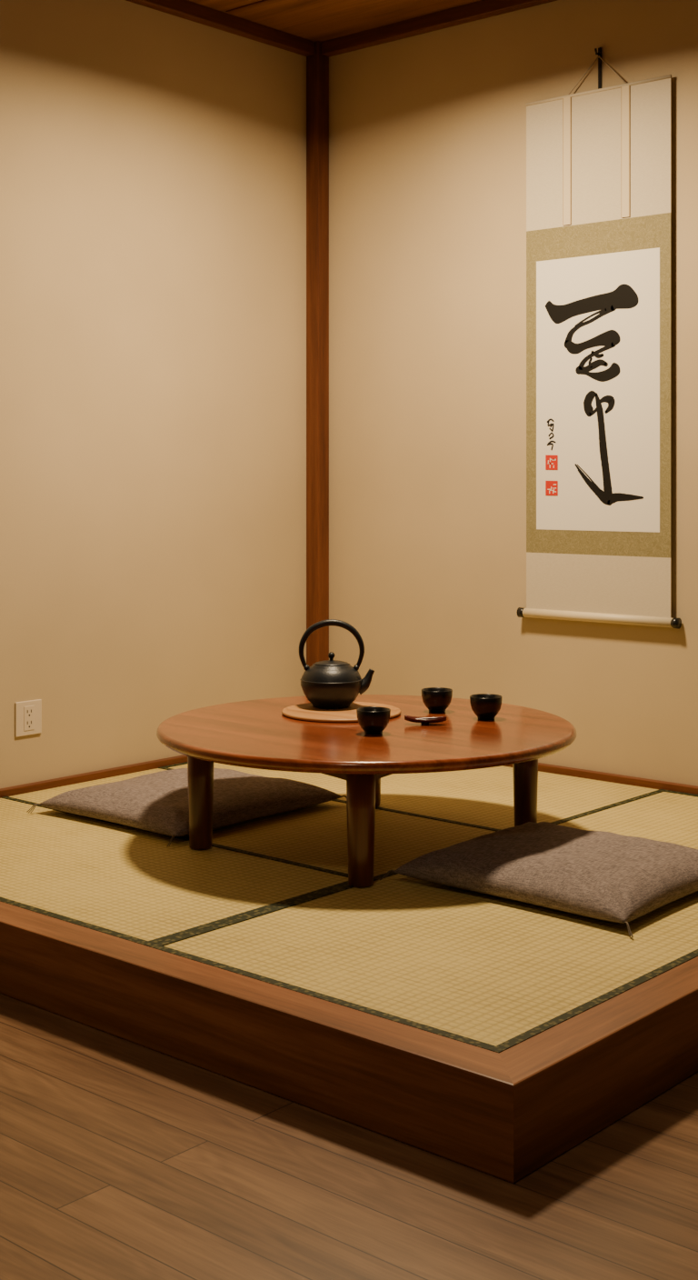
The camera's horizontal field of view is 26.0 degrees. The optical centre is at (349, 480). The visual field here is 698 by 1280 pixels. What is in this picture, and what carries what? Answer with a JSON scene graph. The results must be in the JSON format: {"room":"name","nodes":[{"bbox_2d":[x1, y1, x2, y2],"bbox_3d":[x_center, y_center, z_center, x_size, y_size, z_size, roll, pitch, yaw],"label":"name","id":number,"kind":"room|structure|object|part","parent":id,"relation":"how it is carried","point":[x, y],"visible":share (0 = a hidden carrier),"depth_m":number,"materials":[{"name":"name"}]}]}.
{"room":"japanese tea room","nodes":[
{"label":"japanese tea room","id":0,"kind":"room"},
{"bbox_2d":[0,0,306,788],"bbox_3d":[-2.189,-0.306,3.897,0.104,3.029,6.344,0,0,41],"label":"wall","id":1,"kind":"structure","parent":0,"point":[153,162],"depth_m":5.46,"materials":[{"name":"paint"}]},
{"bbox_2d":[15,699,41,737],"bbox_3d":[-1.076,0.797,5.083,0.009,0.116,0.107,0,0,41],"label":"power outlet","id":2,"kind":"object","parent":1,"relation":"attached to","point":[28,714],"visible":1,"depth_m":5.08,"materials":[{"name":"beige plastic"}]},
{"bbox_2d":[23,705,34,730],"bbox_3d":[-1.074,0.797,5.081,0.002,0.082,0.042,0,0,41],"label":"socket","id":3,"kind":"object","parent":2,"relation":"attached to","point":[28,710],"depth_m":5.08,"materials":[{"name":"beige plastic"}]},
{"bbox_2d":[0,754,187,798],"bbox_3d":[-0.902,1.038,5.266,0.031,0.043,2.246,0,0,41],"label":"baseboard","id":4,"kind":"structure","parent":1,"relation":"attached to","point":[64,781],"depth_m":5.25,"materials":[{"name":"brown wood"}]},
{"bbox_2d":[125,0,314,56],"bbox_3d":[-2.188,-1.742,3.783,0.047,0.053,6.173,0,0,41],"label":"trim","id":5,"kind":"structure","parent":1,"relation":"attached to","point":[185,9],"depth_m":5.75,"materials":[{"name":"brown wood"}]},
{"bbox_2d":[187,0,482,41],"bbox_3d":[0.165,-1.794,1.770,6.240,0.052,6.240,0,0,41],"label":"ceiling","id":6,"kind":"structure","parent":0,"point":[313,20],"depth_m":5.72,"materials":[{"name":"brown wood"}]},
{"bbox_2d":[225,0,270,12],"bbox_3d":[0.380,-1.766,1.968,6.178,0.005,4.526,0,0,41],"label":"trim","id":7,"kind":"structure","parent":6,"relation":"attached to","point":[262,1],"depth_m":5.62,"materials":[{"name":"brown wood"}]},
{"bbox_2d":[0,993,697,1279],"bbox_3d":[0.160,1.235,1.843,6.344,0.052,6.344,0,0,41],"label":"floor","id":8,"kind":"structure","parent":0,"point":[121,1159],"depth_m":2.60,"materials":[{"name":"brown wood"}]},
{"bbox_2d":[0,901,697,1183],"bbox_3d":[0.076,1.123,4.385,2.663,0.171,2.419,0,0,41],"label":"wooden platform","id":9,"kind":"object","parent":8,"relation":"on","point":[508,1114],"visible":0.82,"depth_m":2.93,"materials":[{"name":"brown wood"}]},
{"bbox_2d":[0,798,349,946],"bbox_3d":[-0.796,1.049,4.174,1.564,0.022,0.739,0,0,41],"label":"mat","id":10,"kind":"object","parent":9,"relation":"on","point":[123,882],"visible":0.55,"depth_m":3.97,"materials":[{"name":"wicker"}]},
{"bbox_2d":[1,768,496,877],"bbox_3d":[-0.328,1.049,4.709,1.564,0.021,0.681,0,0,41],"label":"mat","id":11,"kind":"object","parent":9,"relation":"on","point":[315,837],"visible":0.29,"depth_m":4.43,"materials":[{"name":"wicker"}]},
{"bbox_2d":[26,767,346,846],"bbox_3d":[-0.507,0.994,4.798,0.718,0.088,0.795,0,0,41],"label":"floor cushion","id":12,"kind":"object","parent":11,"relation":"on","point":[157,802],"visible":0.8,"depth_m":4.65,"materials":[{"name":"fabric"}]},
{"bbox_2d":[156,694,576,887],"bbox_3d":[0.050,0.870,4.371,1.202,0.337,1.202,0,0,41],"label":"table","id":13,"kind":"object","parent":11,"relation":"on","point":[251,734],"visible":0.87,"depth_m":4.11,"materials":[{"name":"brown wood"}]},
{"bbox_3d":[-0.420,0.887,4.289,0.076,0.302,0.076,0,0,41],"label":"leg","id":14,"kind":"part","parent":13,"relation":"part of","materials":[{"name":"brown wood"}]},
{"bbox_2d":[281,701,400,722],"bbox_3d":[-0.022,0.695,4.554,0.360,0.010,0.360,0,0,41],"label":"wooden trivet","id":15,"kind":"object","parent":13,"relation":"on","point":[305,712],"visible":0.74,"depth_m":4.52,"materials":[{"name":"brown wood"}]},
{"bbox_2d":[299,619,374,709],"bbox_3d":[-0.053,0.560,4.649,0.195,0.268,0.192,0,0,-43],"label":"teapot","id":16,"kind":"object","parent":15,"relation":"on","point":[331,684],"visible":1,"depth_m":4.60,"materials":[{"name":"black metal"}]},
{"bbox_3d":[-0.054,0.547,4.648,0.105,0.042,0.105,0,0,0],"label":"lid","id":17,"kind":"part","parent":16,"relation":"part of","materials":[{"name":"black metal"}]},
{"bbox_3d":[-0.053,0.505,4.648,0.202,0.159,0.026,0,0,0],"label":"handle","id":18,"kind":"part","parent":16,"relation":"part of","materials":[{"name":"black metal"}]},
{"bbox_3d":[0.047,0.617,4.648,0.064,0.081,0.045,0,0,0],"label":"spout","id":19,"kind":"part","parent":16,"relation":"part of","materials":[{"name":"black metal"}]},
{"bbox_3d":[0.031,0.887,3.894,0.076,0.302,0.076,0,0,41],"label":"leg","id":20,"kind":"part","parent":13,"relation":"part of","materials":[{"name":"brown wood"}]},
{"bbox_2d":[356,706,390,734],"bbox_3d":[0.068,0.667,4.195,0.095,0.068,0.095,0,0,41],"label":"tea cup","id":21,"kind":"object","parent":13,"relation":"on","point":[373,720],"visible":1,"depth_m":4.16,"materials":[{"name":"black ceramic"}]},
{"bbox_3d":[0.068,0.887,4.848,0.076,0.302,0.076,0,0,41],"label":"leg","id":22,"kind":"part","parent":13,"relation":"part of","materials":[{"name":"brown wood"}]},
{"bbox_2d":[404,714,446,725],"bbox_3d":[0.220,0.688,4.351,0.120,0.026,0.050,0,0,8],"label":"dish","id":23,"kind":"object","parent":13,"relation":"on","point":[425,721],"visible":1,"depth_m":4.34,"materials":[{"name":"red wood"}]},
{"bbox_2d":[421,687,452,712],"bbox_3d":[0.267,0.667,4.590,0.095,0.068,0.095,0,0,41],"label":"tea cup","id":24,"kind":"object","parent":13,"relation":"on","point":[436,699],"visible":1,"depth_m":4.56,"materials":[{"name":"black ceramic"}]},
{"bbox_2d":[470,693,502,719],"bbox_3d":[0.403,0.667,4.450,0.095,0.068,0.095,0,0,41],"label":"tea cup","id":25,"kind":"object","parent":13,"relation":"on","point":[485,706],"visible":1,"depth_m":4.42,"materials":[{"name":"black ceramic"}]},
{"bbox_3d":[0.519,0.887,4.453,0.076,0.302,0.076,0,0,41],"label":"leg","id":26,"kind":"part","parent":13,"relation":"part of","materials":[{"name":"brown wood"}]},
{"bbox_2d":[158,761,659,830],"bbox_3d":[0.179,1.049,5.290,1.564,0.022,0.858,0,0,41],"label":"mat","id":27,"kind":"object","parent":9,"relation":"on","point":[483,798],"visible":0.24,"depth_m":5.04,"materials":[{"name":"wicker"}]},
{"bbox_2d":[147,789,697,1052],"bbox_3d":[0.662,1.049,3.923,0.959,0.022,2.281,0,0,41],"label":"mat","id":28,"kind":"object","parent":9,"relation":"on","point":[492,973],"visible":0.6,"depth_m":3.37,"materials":[{"name":"wicker"}]},
{"bbox_2d":[380,821,697,938],"bbox_3d":[0.583,0.991,3.934,0.782,0.095,0.721,0,0,41],"label":"floor cushion","id":29,"kind":"object","parent":28,"relation":"on","point":[610,876],"visible":1,"depth_m":3.77,"materials":[{"name":"fabric"}]},
{"bbox_2d":[329,0,697,786],"bbox_3d":[2.253,-0.306,4.158,6.240,3.029,0.104,0,0,41],"label":"wall","id":30,"kind":"structure","parent":0,"point":[427,131],"depth_m":5.67,"materials":[{"name":"paint"}]},
{"bbox_2d":[306,40,329,667],"bbox_3d":[-0.127,-0.366,6.125,0.067,2.805,0.067,0,0,41],"label":"trim","id":31,"kind":"structure","parent":30,"relation":"attached to","point":[317,65],"depth_m":6.10,"materials":[{"name":"brown wood"}]},
{"bbox_2d":[321,0,557,57],"bbox_3d":[2.228,-1.742,4.079,6.173,0.053,0.047,0,0,41],"label":"trim","id":32,"kind":"structure","parent":30,"relation":"attached to","point":[483,9],"depth_m":5.75,"materials":[{"name":"brown wood"}]},
{"bbox_2d":[516,47,681,629],"bbox_3d":[0.863,-0.508,5.277,0.646,2.007,0.041,0,0,41],"label":"scroll","id":33,"kind":"object","parent":30,"relation":"attached to","point":[598,161],"visible":1,"depth_m":5.27,"materials":[{"name":"beige paper"}]},
{"bbox_3d":[0.867,-1.422,5.279,0.241,0.124,0.017,0,0,41],"label":"cord","id":34,"kind":"part","parent":33,"relation":"part of","materials":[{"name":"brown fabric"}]},
{"bbox_2d":[503,762,697,794],"bbox_3d":[0.847,1.038,5.297,2.490,0.043,0.031,0,0,41],"label":"baseboard","id":35,"kind":"structure","parent":30,"relation":"attached to","point":[542,767],"depth_m":5.21,"materials":[{"name":"brown wood"}]}
]}

